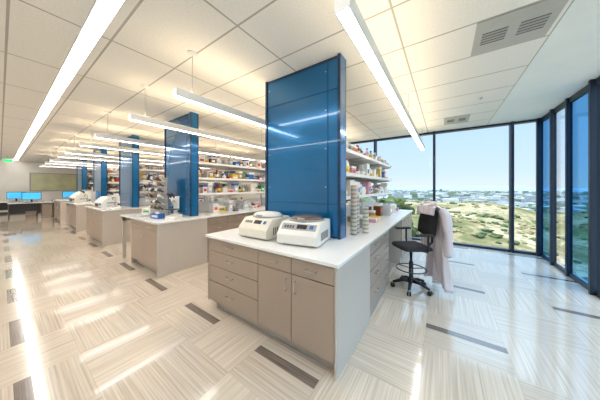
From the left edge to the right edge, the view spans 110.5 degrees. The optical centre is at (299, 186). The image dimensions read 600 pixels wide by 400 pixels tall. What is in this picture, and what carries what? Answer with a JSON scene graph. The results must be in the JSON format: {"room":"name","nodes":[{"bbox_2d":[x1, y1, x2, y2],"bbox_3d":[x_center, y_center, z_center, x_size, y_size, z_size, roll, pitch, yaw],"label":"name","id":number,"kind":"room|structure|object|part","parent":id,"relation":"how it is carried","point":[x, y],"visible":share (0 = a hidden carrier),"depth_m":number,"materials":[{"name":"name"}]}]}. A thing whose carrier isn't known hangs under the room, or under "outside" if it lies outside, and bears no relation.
{"room":"laboratory","nodes":[
{"label":"laboratory","id":0,"kind":"room"},
{"bbox_2d":[0,160,118,212],"bbox_3d":[-15.431,0.000,12.935,0.100,3.000,9.700,0,0,35],"label":"wall","id":1,"kind":"structure","parent":0,"point":[14,177],"depth_m":12.06,"materials":[{"name":"white paint"}]},
{"bbox_2d":[0,211,40,213],"bbox_3d":[-15.389,1.450,12.894,0.015,0.100,9.680,0,0,35],"label":"baseboard","id":2,"kind":"structure","parent":1,"relation":"attached to","point":[24,211],"depth_m":11.72,"materials":[{"name":"grey plastic"}]},
{"bbox_2d":[30,173,110,190],"bbox_3d":[-14.828,-0.300,13.673,0.049,1.100,3.600,0,0,35],"label":"notice board","id":3,"kind":"object","parent":1,"relation":"attached to","point":[38,181],"visible":0.64,"depth_m":12.92,"materials":[{"name":"green fabric"}]},
{"bbox_2d":[200,153,264,198],"bbox_3d":[-6.379,0.000,12.658,15.100,3.000,0.150,0,0,35],"label":"wall","id":4,"kind":"structure","parent":0,"point":[262,156],"depth_m":9.84,"materials":[{"name":"white paint"}]},
{"bbox_2d":[0,0,573,165],"bbox_3d":[-6.827,-1.600,7.038,20.960,0.200,10.000,0,0,35],"label":"ceiling","id":5,"kind":"structure","parent":0,"point":[425,46],"depth_m":2.55,"materials":[{"name":"tile"}]},
{"bbox_2d":[2,155,13,162],"bbox_3d":[-13.850,-1.325,9.857,0.024,0.350,0.320,0,0,35],"label":"exit sign","id":6,"kind":"object","parent":5,"relation":"hanging from","point":[4,160],"visible":1,"depth_m":9.85,"materials":[{"name":"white plastic"}]},
{"bbox_2d":[14,0,126,160],"bbox_3d":[-7.955,-1.492,6.122,19.390,0.015,0.140,0,0,35],"label":"strip light","id":7,"kind":"object","parent":5,"relation":"in","point":[102,13],"depth_m":2.32,"materials":[{"name":"white plastic"}]},
{"bbox_2d":[45,150,118,167],"bbox_3d":[-8.830,-1.225,10.523,0.110,0.550,5.162,0,0,35],"label":"linear pendant light","id":8,"kind":"object","parent":5,"relation":"hanging from","point":[46,162],"visible":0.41,"depth_m":8.99,"materials":[{"name":"white metal"}]},
{"bbox_2d":[49,147,118,165],"bbox_3d":[-7.736,-1.225,9.766,0.110,0.550,5.162,0,0,35],"label":"linear pendant light","id":9,"kind":"object","parent":5,"relation":"hanging from","point":[53,160],"visible":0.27,"depth_m":8.13,"materials":[{"name":"white metal"}]},
{"bbox_2d":[57,140,118,161],"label":"linear pendant light","id":10,"kind":"object","parent":5,"relation":"hanging from","point":[90,158],"depth_m":7.02,"materials":[{"name":"white metal"}]},
{"bbox_2d":[65,150,118,157],"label":"linear pendant light","id":11,"kind":"object","parent":5,"relation":"hanging from","point":[101,154],"depth_m":6.22,"materials":[{"name":"white metal"}]},
{"bbox_2d":[40,154,161,169],"bbox_3d":[-10.367,-1.225,11.588,0.110,0.550,5.162,0,0,35],"label":"linear pendant light","id":12,"kind":"object","parent":5,"relation":"hanging from","point":[44,154],"visible":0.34,"depth_m":10.06,"materials":[{"name":"white metal"}]},
{"bbox_2d":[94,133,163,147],"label":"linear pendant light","id":13,"kind":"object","parent":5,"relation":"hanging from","point":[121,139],"depth_m":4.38,"materials":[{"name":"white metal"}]},
{"bbox_2d":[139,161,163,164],"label":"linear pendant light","id":14,"kind":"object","parent":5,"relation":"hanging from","point":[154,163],"depth_m":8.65,"materials":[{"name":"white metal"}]},
{"bbox_2d":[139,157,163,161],"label":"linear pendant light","id":15,"kind":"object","parent":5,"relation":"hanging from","point":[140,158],"depth_m":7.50,"materials":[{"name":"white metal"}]},
{"bbox_2d":[79,123,251,164],"bbox_3d":[-3.568,-1.225,6.880,0.110,0.550,5.162,0,0,35],"label":"linear pendant light","id":16,"kind":"object","parent":5,"relation":"hanging from","point":[86,144],"visible":0.64,"depth_m":5.29,"materials":[{"name":"white metal"}]},
{"bbox_2d":[128,84,264,148],"bbox_3d":[-0.937,-1.225,5.058,0.110,0.550,5.162,0,0,35],"label":"linear pendant light","id":17,"kind":"object","parent":5,"relation":"hanging from","point":[131,117],"visible":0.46,"depth_m":3.56,"materials":[{"name":"white metal"}]},
{"bbox_2d":[131,119,264,148],"bbox_3d":[-0.937,-0.957,5.058,0.072,0.010,5.130,0,0,35],"label":"diffuser","id":18,"kind":"object","parent":17,"relation":"attached to","point":[144,121],"depth_m":3.68,"materials":[{"name":"white plastic"}]},
{"bbox_2d":[199,149,264,161],"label":"linear pendant light","id":19,"kind":"object","parent":5,"relation":"hanging from","point":[200,150],"depth_m":6.43,"materials":[{"name":"white metal"}]},
{"bbox_2d":[96,137,264,161],"bbox_3d":[-2.475,-0.957,6.123,0.072,0.010,5.130,0,0,35],"label":"diffuser","id":20,"kind":"object","parent":19,"relation":"attached to","point":[107,138],"depth_m":4.88,"materials":[{"name":"white plastic"}]},
{"bbox_2d":[173,50,351,137],"bbox_3d":[0.156,-1.225,4.301,0.110,0.550,5.162,0,0,35],"label":"linear pendant light","id":21,"kind":"object","parent":5,"relation":"hanging from","point":[178,93],"visible":0.52,"depth_m":2.48,"materials":[{"name":"white metal"}]},
{"bbox_2d":[175,96,264,126],"bbox_3d":[0.156,-0.957,4.301,0.072,0.010,5.130,0,0,35],"label":"diffuser","id":22,"kind":"object","parent":21,"relation":"attached to","point":[188,99],"depth_m":2.59,"materials":[{"name":"white plastic"}]},
{"bbox_2d":[334,0,424,149],"bbox_3d":[1.694,-1.225,3.236,0.110,0.550,5.162,0,0,35],"label":"linear pendant light","id":23,"kind":"object","parent":5,"relation":"hanging from","point":[348,13],"visible":1,"depth_m":1.51,"materials":[{"name":"white plastic"}]},
{"bbox_2d":[444,114,470,124],"bbox_3d":[3.487,-1.494,4.640,0.450,0.011,0.600,0,0,35],"label":"air diffuser","id":24,"kind":"object","parent":5,"relation":"in","point":[462,118],"depth_m":4.60,"materials":[{"name":"white metal"}]},
{"bbox_2d":[0,212,599,399],"bbox_3d":[-6.412,1.575,6.751,21.970,0.150,10.000,0,0,35],"label":"floor","id":25,"kind":"structure","parent":0,"point":[80,320],"depth_m":2.07,"materials":[{"name":"tile"}]},
{"bbox_2d":[0,192,37,214],"bbox_3d":[-14.843,0.880,10.886,0.760,1.240,1.400,0,0,35],"label":"workstation","id":26,"kind":"object","parent":25,"relation":"on","point":[9,195],"visible":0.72,"depth_m":10.84,"materials":[{"name":"grey plastic"}]},
{"bbox_2d":[6,192,21,200],"bbox_3d":[-14.917,0.504,10.937,0.180,0.489,0.600,0,0,35],"label":"monitor","id":27,"kind":"object","parent":26,"relation":"on","point":[9,195],"depth_m":10.87,"materials":[{"name":"blue plastic"}]},
{"bbox_2d":[7,192,53,219],"bbox_3d":[-13.135,0.880,10.190,0.760,1.240,1.400,0,0,35],"label":"workstation","id":28,"kind":"object","parent":25,"relation":"on","point":[46,208],"visible":0.9,"depth_m":10.27,"materials":[{"name":"grey plastic"}]},
{"bbox_2d":[22,192,40,201],"bbox_3d":[-13.209,0.504,10.241,0.180,0.489,0.600,0,0,35],"label":"monitor","id":29,"kind":"object","parent":28,"relation":"on","point":[31,196],"depth_m":10.21,"materials":[{"name":"blue plastic"}]},
{"bbox_2d":[51,191,76,200],"bbox_3d":[-13.761,0.880,12.448,0.760,1.240,1.400,0,0,35],"label":"workstation","id":30,"kind":"object","parent":25,"relation":"on","point":[64,193],"visible":0.16,"depth_m":12.40,"materials":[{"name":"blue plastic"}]},
{"bbox_2d":[62,191,76,197],"bbox_3d":[-13.835,0.504,12.499,0.180,0.489,0.600,0,0,35],"label":"monitor","id":31,"kind":"object","parent":30,"relation":"on","point":[64,193],"depth_m":12.40,"materials":[{"name":"blue plastic"}]},
{"bbox_2d":[53,175,153,221],"bbox_3d":[-9.679,0.450,11.229,1.814,2.100,4.557,0,0,35],"label":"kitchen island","id":32,"kind":"object","parent":25,"relation":"on","point":[60,205],"visible":0.13,"depth_m":9.09,"materials":[{"name":"laminate"}]},
{"bbox_2d":[53,199,68,201],"bbox_3d":[-9.676,0.605,11.234,1.790,0.030,4.545,0,0,35],"label":"island countertop","id":33,"kind":"structure","parent":32,"relation":"on","point":[60,200],"depth_m":9.82,"materials":[{"name":"white"}]},
{"bbox_2d":[77,155,86,190],"bbox_3d":[-10.499,-0.455,10.001,1.150,2.088,0.170,0,0,35],"label":"cladding","id":34,"kind":"object","parent":33,"relation":"on","point":[81,170],"visible":0.55,"depth_m":9.73,"materials":[{"name":"blue glass"}]},
{"bbox_2d":[87,171,145,189],"bbox_3d":[-9.433,-0.313,11.585,0.744,0.940,3.386,0,0,35],"label":"supplies","id":35,"kind":"object","parent":32,"relation":"on","point":[90,173],"visible":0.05,"depth_m":10.29,"materials":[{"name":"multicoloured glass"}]},
{"bbox_2d":[87,175,153,194],"bbox_3d":[-9.447,-0.005,11.565,0.852,1.190,3.460,0,0,35],"label":"shelving","id":36,"kind":"object","parent":32,"relation":"attached to","point":[88,175],"depth_m":10.76,"materials":[{"name":"metal"}]},
{"bbox_2d":[66,173,154,230],"bbox_3d":[-7.048,0.450,9.407,1.814,2.100,4.557,0,0,35],"label":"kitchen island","id":37,"kind":"object","parent":25,"relation":"on","point":[76,212],"visible":0.11,"depth_m":7.25,"materials":[{"name":"laminate"}]},
{"bbox_2d":[66,202,93,204],"bbox_3d":[-7.045,0.605,9.412,1.790,0.030,4.545,0,0,35],"label":"island countertop","id":38,"kind":"structure","parent":37,"relation":"on","point":[66,202],"depth_m":7.44,"materials":[{"name":"white stone"}]},
{"bbox_2d":[69,190,95,202],"bbox_3d":[-8.275,0.349,7.898,0.640,0.480,0.575,0,0,29],"label":"centrifuge","id":39,"kind":"object","parent":38,"relation":"on","point":[77,197],"visible":0.91,"depth_m":7.72,"materials":[{"name":"beige plastic"}]},
{"bbox_2d":[80,190,91,203],"bbox_3d":[-7.639,0.351,7.408,0.180,0.475,0.276,0,0,18],"label":"microscope","id":40,"kind":"object","parent":38,"relation":"on","point":[88,194],"visible":0.99,"depth_m":7.44,"materials":[{"name":"white plastic"}]},
{"bbox_2d":[93,148,106,199],"bbox_3d":[-7.868,-0.455,8.179,1.150,2.088,0.170,0,0,35],"label":"cladding","id":41,"kind":"object","parent":38,"relation":"on","point":[99,166],"visible":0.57,"depth_m":7.91,"materials":[{"name":"blue glass"}]},
{"bbox_2d":[107,173,154,197],"bbox_3d":[-6.816,-0.005,9.743,0.852,1.190,3.460,0,0,35],"label":"shelving","id":42,"kind":"object","parent":37,"relation":"attached to","point":[140,183],"depth_m":8.33,"materials":[{"name":"metal"}]},
{"bbox_2d":[107,168,163,190],"bbox_3d":[-6.786,-0.313,9.785,0.744,0.939,3.442,0,0,35],"label":"supplies","id":43,"kind":"object","parent":37,"relation":"on","point":[111,179],"visible":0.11,"depth_m":8.48,"materials":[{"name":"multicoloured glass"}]},
{"bbox_2d":[85,169,233,245],"bbox_3d":[-4.417,0.450,7.585,1.814,2.100,4.557,0,0,35],"label":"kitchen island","id":44,"kind":"object","parent":25,"relation":"on","point":[104,225],"visible":0.18,"depth_m":5.62,"materials":[{"name":"laminate"}]},
{"bbox_2d":[85,205,153,211],"bbox_3d":[-4.414,0.605,7.590,1.790,0.030,4.545,0,0,35],"label":"island countertop","id":45,"kind":"structure","parent":44,"relation":"on","point":[142,206],"depth_m":5.71,"materials":[{"name":"white stone"}]},
{"bbox_2d":[94,195,114,207],"bbox_3d":[-5.643,0.409,6.078,0.480,0.360,0.431,0,0,27],"label":"centrifuge","id":46,"kind":"object","parent":45,"relation":"on","point":[103,201],"visible":0.72,"depth_m":5.92,"materials":[{"name":"white plastic"}]},
{"bbox_2d":[106,191,121,208],"bbox_3d":[-5.007,0.351,5.586,0.180,0.475,0.276,0,0,12],"label":"microscope","id":47,"kind":"object","parent":45,"relation":"on","point":[116,196],"visible":1,"depth_m":5.62,"materials":[{"name":"white plastic"}]},
{"bbox_2d":[119,135,138,207],"bbox_3d":[-5.237,-0.455,6.357,1.150,2.088,0.170,0,0,35],"label":"cladding","id":48,"kind":"object","parent":45,"relation":"on","point":[128,160],"visible":0.78,"depth_m":6.12,"materials":[{"name":"blue glass"}]},
{"bbox_2d":[199,195,236,201],"bbox_3d":[-4.110,0.449,8.059,1.249,0.280,3.101,0,0,35],"label":"supplies","id":49,"kind":"object","parent":45,"relation":"on","point":[211,198],"visible":0.21,"depth_m":8.10,"materials":[{"name":"plastic"}]},
{"bbox_2d":[139,163,229,191],"bbox_3d":[-4.171,-0.309,7.941,0.744,0.931,3.386,0,0,35],"label":"supplies","id":50,"kind":"object","parent":44,"relation":"on","point":[142,176],"visible":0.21,"depth_m":6.71,"materials":[{"name":"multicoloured plastic"}]},
{"bbox_2d":[139,169,233,205],"bbox_3d":[-4.185,-0.005,7.921,0.852,1.190,3.460,0,0,35],"label":"shelving","id":51,"kind":"object","parent":44,"relation":"attached to","point":[142,201],"depth_m":6.79,"materials":[{"name":"metal"}]},
{"bbox_2d":[120,161,264,277],"bbox_3d":[-1.786,0.450,5.764,1.814,2.100,4.557,0,0,35],"label":"lab bench","id":52,"kind":"object","parent":25,"relation":"on","point":[164,246],"visible":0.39,"depth_m":3.95,"materials":[{"name":"laminate"}]},
{"bbox_2d":[120,205,264,224],"bbox_3d":[-1.783,0.605,5.769,1.790,0.030,4.545,0,0,35],"label":"island countertop","id":53,"kind":"structure","parent":52,"relation":"on","point":[202,215],"depth_m":4.16,"materials":[{"name":"white stone"}]},
{"bbox_2d":[142,208,153,213],"bbox_3d":[-3.399,0.524,4.665,0.220,0.130,0.124,0,0,12],"label":"tissue box","id":54,"kind":"object","parent":53,"relation":"on","point":[147,210],"visible":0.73,"depth_m":4.61,"materials":[{"name":"white cardboard"}]},
{"bbox_2d":[150,212,164,218],"bbox_3d":[-2.691,0.529,3.931,0.240,0.120,0.124,0,0,23],"label":"glove box","id":55,"kind":"object","parent":53,"relation":"on","point":[157,215],"visible":0.98,"depth_m":3.88,"materials":[{"name":"blue cardboard"}]},
{"bbox_2d":[146,176,170,214],"bbox_3d":[-2.992,0.186,4.422,0.520,0.806,0.296,0,0,29],"label":"drying rack","id":56,"kind":"object","parent":53,"relation":"on","point":[160,185],"visible":1,"depth_m":4.34,"materials":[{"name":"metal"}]},
{"bbox_2d":[165,193,181,218],"bbox_3d":[-2.413,0.351,3.973,0.180,0.475,0.276,0,0,0],"label":"microscope","id":57,"kind":"object","parent":53,"relation":"on","point":[174,199],"visible":1,"depth_m":3.95,"materials":[{"name":"white plastic"}]},
{"bbox_2d":[164,112,198,216],"bbox_3d":[-2.607,-0.455,4.536,1.150,2.088,0.170,0,0,35],"label":"cladding","id":58,"kind":"object","parent":53,"relation":"on","point":[181,149],"visible":0.73,"depth_m":4.32,"materials":[{"name":"blue glass"}]},
{"bbox_2d":[209,197,259,212],"bbox_3d":[-1.445,0.457,6.228,1.095,0.265,3.124,0,0,35],"label":"supplies","id":59,"kind":"object","parent":53,"relation":"on","point":[228,204],"visible":0.53,"depth_m":5.06,"materials":[{"name":"white plastic"}]},
{"bbox_2d":[199,156,264,192],"bbox_3d":[-1.537,-0.311,6.124,0.744,0.936,3.398,0,0,35],"label":"supplies","id":60,"kind":"object","parent":52,"relation":"on","point":[207,188],"visible":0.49,"depth_m":5.34,"materials":[{"name":"plastic"}]},
{"bbox_2d":[199,161,264,211],"bbox_3d":[-1.554,-0.005,6.099,0.852,1.190,3.460,0,0,35],"label":"shelving","id":61,"kind":"object","parent":52,"relation":"attached to","point":[203,206],"depth_m":5.41,"materials":[{"name":"metal"}]},
{"bbox_2d":[205,148,412,380],"bbox_3d":[0.844,0.450,3.942,1.814,2.100,4.557,0,0,35],"label":"lab bench","id":62,"kind":"object","parent":25,"relation":"on","point":[320,301],"visible":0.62,"depth_m":2.03,"materials":[{"name":"laminate"}]},
{"bbox_2d":[205,209,412,268],"bbox_3d":[0.848,0.605,3.947,1.790,0.030,4.545,0,0,35],"label":"island countertop","id":63,"kind":"structure","parent":62,"relation":"on","point":[334,253],"depth_m":2.13,"materials":[{"name":"white stone"}]},
{"bbox_2d":[238,211,289,239],"bbox_3d":[-0.429,0.446,2.539,0.447,0.286,0.453,0,0,33],"label":"centrifuge","id":64,"kind":"object","parent":63,"relation":"on","point":[264,225],"visible":0.86,"depth_m":2.39,"materials":[{"name":"white plastic"}]},
{"bbox_3d":[-0.443,0.463,2.518,0.447,0.171,0.403,0,0,33],"label":"control panel","id":65,"kind":"part","parent":64,"relation":"part of","materials":[{"name":"beige plastic"}]},
{"bbox_3d":[-0.399,0.336,2.586,0.402,0.066,0.329,0,0,33],"label":"lid","id":66,"kind":"part","parent":64,"relation":"part of","materials":[{"name":"white plastic"}]},
{"bbox_2d":[277,214,329,247],"bbox_3d":[0.051,0.446,2.251,0.447,0.286,0.453,0,0,25],"label":"centrifuge","id":67,"kind":"object","parent":63,"relation":"on","point":[311,230],"visible":1,"depth_m":2.10,"materials":[{"name":"white plastic"}]},
{"bbox_3d":[0.041,0.463,2.228,0.447,0.171,0.403,0,0,25],"label":"control panel","id":68,"kind":"part","parent":67,"relation":"part of","materials":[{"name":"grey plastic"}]},
{"bbox_3d":[0.075,0.336,2.302,0.402,0.066,0.329,0,0,25],"label":"lid","id":69,"kind":"part","parent":67,"relation":"part of","materials":[{"name":"grey plastic"}]},
{"bbox_2d":[265,53,345,239],"bbox_3d":[0.024,-0.455,2.714,1.150,2.088,0.170,0,0,35],"label":"column","id":70,"kind":"structure","parent":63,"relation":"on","point":[305,108],"depth_m":2.56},
{"bbox_2d":[350,185,368,234],"bbox_3d":[0.740,0.284,2.655,0.281,0.610,0.142,0,0,-29],"label":"dishes","id":71,"kind":"object","parent":63,"relation":"on","point":[354,197],"visible":1,"depth_m":2.56,"materials":[{"name":"grey plastic"}]},
{"bbox_2d":[346,201,398,227],"bbox_3d":[1.187,0.451,4.404,1.276,0.276,3.127,0,0,35],"label":"supplies","id":72,"kind":"object","parent":63,"relation":"on","point":[379,209],"visible":0.49,"depth_m":4.15,"materials":[{"name":"grey plastic"}]},
{"bbox_2d":[346,136,388,195],"bbox_3d":[1.102,-0.311,4.314,0.744,0.936,3.427,0,0,35],"label":"supplies","id":73,"kind":"object","parent":62,"relation":"on","point":[363,188],"visible":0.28,"depth_m":3.90,"materials":[{"name":"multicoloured plastic"}]},
{"bbox_2d":[346,148,391,217],"bbox_3d":[1.077,-0.005,4.278,0.852,1.190,3.460,0,0,35],"label":"shelving","id":74,"kind":"object","parent":62,"relation":"attached to","point":[355,158],"depth_m":4.11,"materials":[{"name":"metal"}]},
{"bbox_2d":[350,140,373,143],"bbox_3d":[1.762,0.003,7.015,1.530,2.994,0.140,0,0,35],"label":"window","id":75,"kind":"structure","parent":25,"relation":"on","point":[366,141],"depth_m":6.78,"materials":[{"name":"clear glass"}]},
{"bbox_2d":[376,132,432,240],"bbox_3d":[3.032,0.003,6.135,1.560,2.994,0.140,0,0,35],"label":"window","id":76,"kind":"structure","parent":25,"relation":"on","point":[429,133],"depth_m":6.09,"materials":[{"name":"black metal"}]},
{"bbox_2d":[390,210,437,295],"bbox_3d":[1.673,0.910,3.074,0.610,1.179,0.590,0,0,-3],"label":"chair","id":77,"kind":"object","parent":25,"relation":"on","point":[427,224],"visible":0.94,"depth_m":3.04,"materials":[{"name":"black plastic"}]},
{"bbox_3d":[1.641,0.871,3.072,0.460,0.068,0.480,0,0,-3],"label":"seat","id":78,"kind":"part","parent":77,"relation":"part of","materials":[{"name":"black fabric"}]},
{"bbox_3d":[1.759,0.742,3.079,0.437,0.385,0.590,0,0,-3],"label":"frame","id":79,"kind":"part","parent":77,"relation":"part of","materials":[{"name":"black plastic"}]},
{"bbox_3d":[1.911,0.520,3.088,0.110,0.400,0.424,0,0,-3],"label":"backrest","id":80,"kind":"part","parent":77,"relation":"part of","materials":[{"name":"black fabric"}]},
{"bbox_2d":[417,201,453,292],"bbox_3d":[1.969,0.829,3.092,0.266,1.249,0.625,0,0,-3],"label":"lab coat","id":81,"kind":"object","parent":77,"relation":"hanging from","point":[437,266],"visible":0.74,"depth_m":2.97,"materials":[{"name":"white fabric"}]},
{"bbox_2d":[433,122,510,251],"bbox_3d":[4.264,0.003,5.245,1.530,2.994,0.200,0,0,35],"label":"window","id":82,"kind":"structure","parent":25,"relation":"on","point":[508,123],"depth_m":5.09,"materials":[{"name":"black metal"}]},
{"bbox_2d":[511,118,540,255],"bbox_3d":[5.062,0.003,4.693,0.460,2.994,0.200,0,0,35],"label":"window","id":83,"kind":"structure","parent":25,"relation":"on","point":[531,120],"depth_m":4.54,"materials":[{"name":"black metal"}]},
{"bbox_2d":[541,112,548,261],"bbox_3d":[5.060,0.003,4.251,0.040,2.994,0.650,0,0,35],"label":"window","id":84,"kind":"structure","parent":25,"relation":"on","point":[545,117],"depth_m":4.50,"materials":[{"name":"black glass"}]},
{"bbox_2d":[549,98,568,275],"bbox_3d":[4.687,0.003,3.748,0.080,2.994,0.650,0,0,35],"label":"window","id":85,"kind":"structure","parent":25,"relation":"on","point":[561,106],"depth_m":3.96,"materials":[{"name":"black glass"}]},
{"bbox_2d":[569,79,595,295],"bbox_3d":[4.292,0.003,3.186,0.090,2.994,0.775,0,0,35],"label":"window","id":86,"kind":"structure","parent":25,"relation":"on","point":[584,90],"depth_m":2.90,"materials":[{"name":"black metal"}]},
{"bbox_2d":[596,76,599,297],"bbox_3d":[3.679,0.003,2.257,0.040,2.994,1.500,0,0,35],"label":"window","id":87,"kind":"structure","parent":25,"relation":"on","point":[597,78],"depth_m":2.86,"materials":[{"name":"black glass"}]},
{"bbox_2d":[470,0,568,56],"bbox_3d":[2.025,-1.494,1.985,0.570,0.011,0.590,0,0,35],"label":"air diffuser","id":88,"kind":"object","parent":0,"point":[531,22],"depth_m":1.93,"materials":[{"name":"white metal"}]},
{"bbox_2d":[488,0,599,124],"bbox_3d":[2.204,-1.597,0.785,1.010,0.206,10.000,0,0,35],"label":"ceiling soffit","id":89,"kind":"structure","parent":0,"point":[569,58],"depth_m":2.62,"materials":[{"name":"white paint"}]},
{"label":"outside","id":90,"kind":"structure","parent":0,"visible":0},
{"bbox_2d":[366,186,587,277],"bbox_3d":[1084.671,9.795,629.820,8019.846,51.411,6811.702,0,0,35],"label":"terrain","id":91,"kind":"structure","parent":90,"point":[580,247],"depth_m":25.94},
{"bbox_2d":[364,195,419,237],"bbox_3d":[5.787,3.599,16.473,6.955,6.093,5.794,0,0,35],"label":"tree","id":92,"kind":"object","parent":91,"relation":"on","point":[400,202],"visible":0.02,"depth_m":14.98,"materials":[{"name":"green plant"}]},
{"bbox_2d":[366,189,587,213],"bbox_3d":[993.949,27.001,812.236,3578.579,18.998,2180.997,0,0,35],"label":"city buildings","id":93,"kind":"structure","parent":91,"relation":"on","point":[498,197],"depth_m":565.03},
{"bbox_2d":[405,200,587,281],"bbox_3d":[32.284,4.150,12.243,56.898,5.727,110.061,0,0,-23],"label":"shrubs","id":94,"kind":"object","parent":91,"relation":"on","point":[526,230],"visible":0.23,"depth_m":24.72,"materials":[{"name":"green plant"}]}
]}

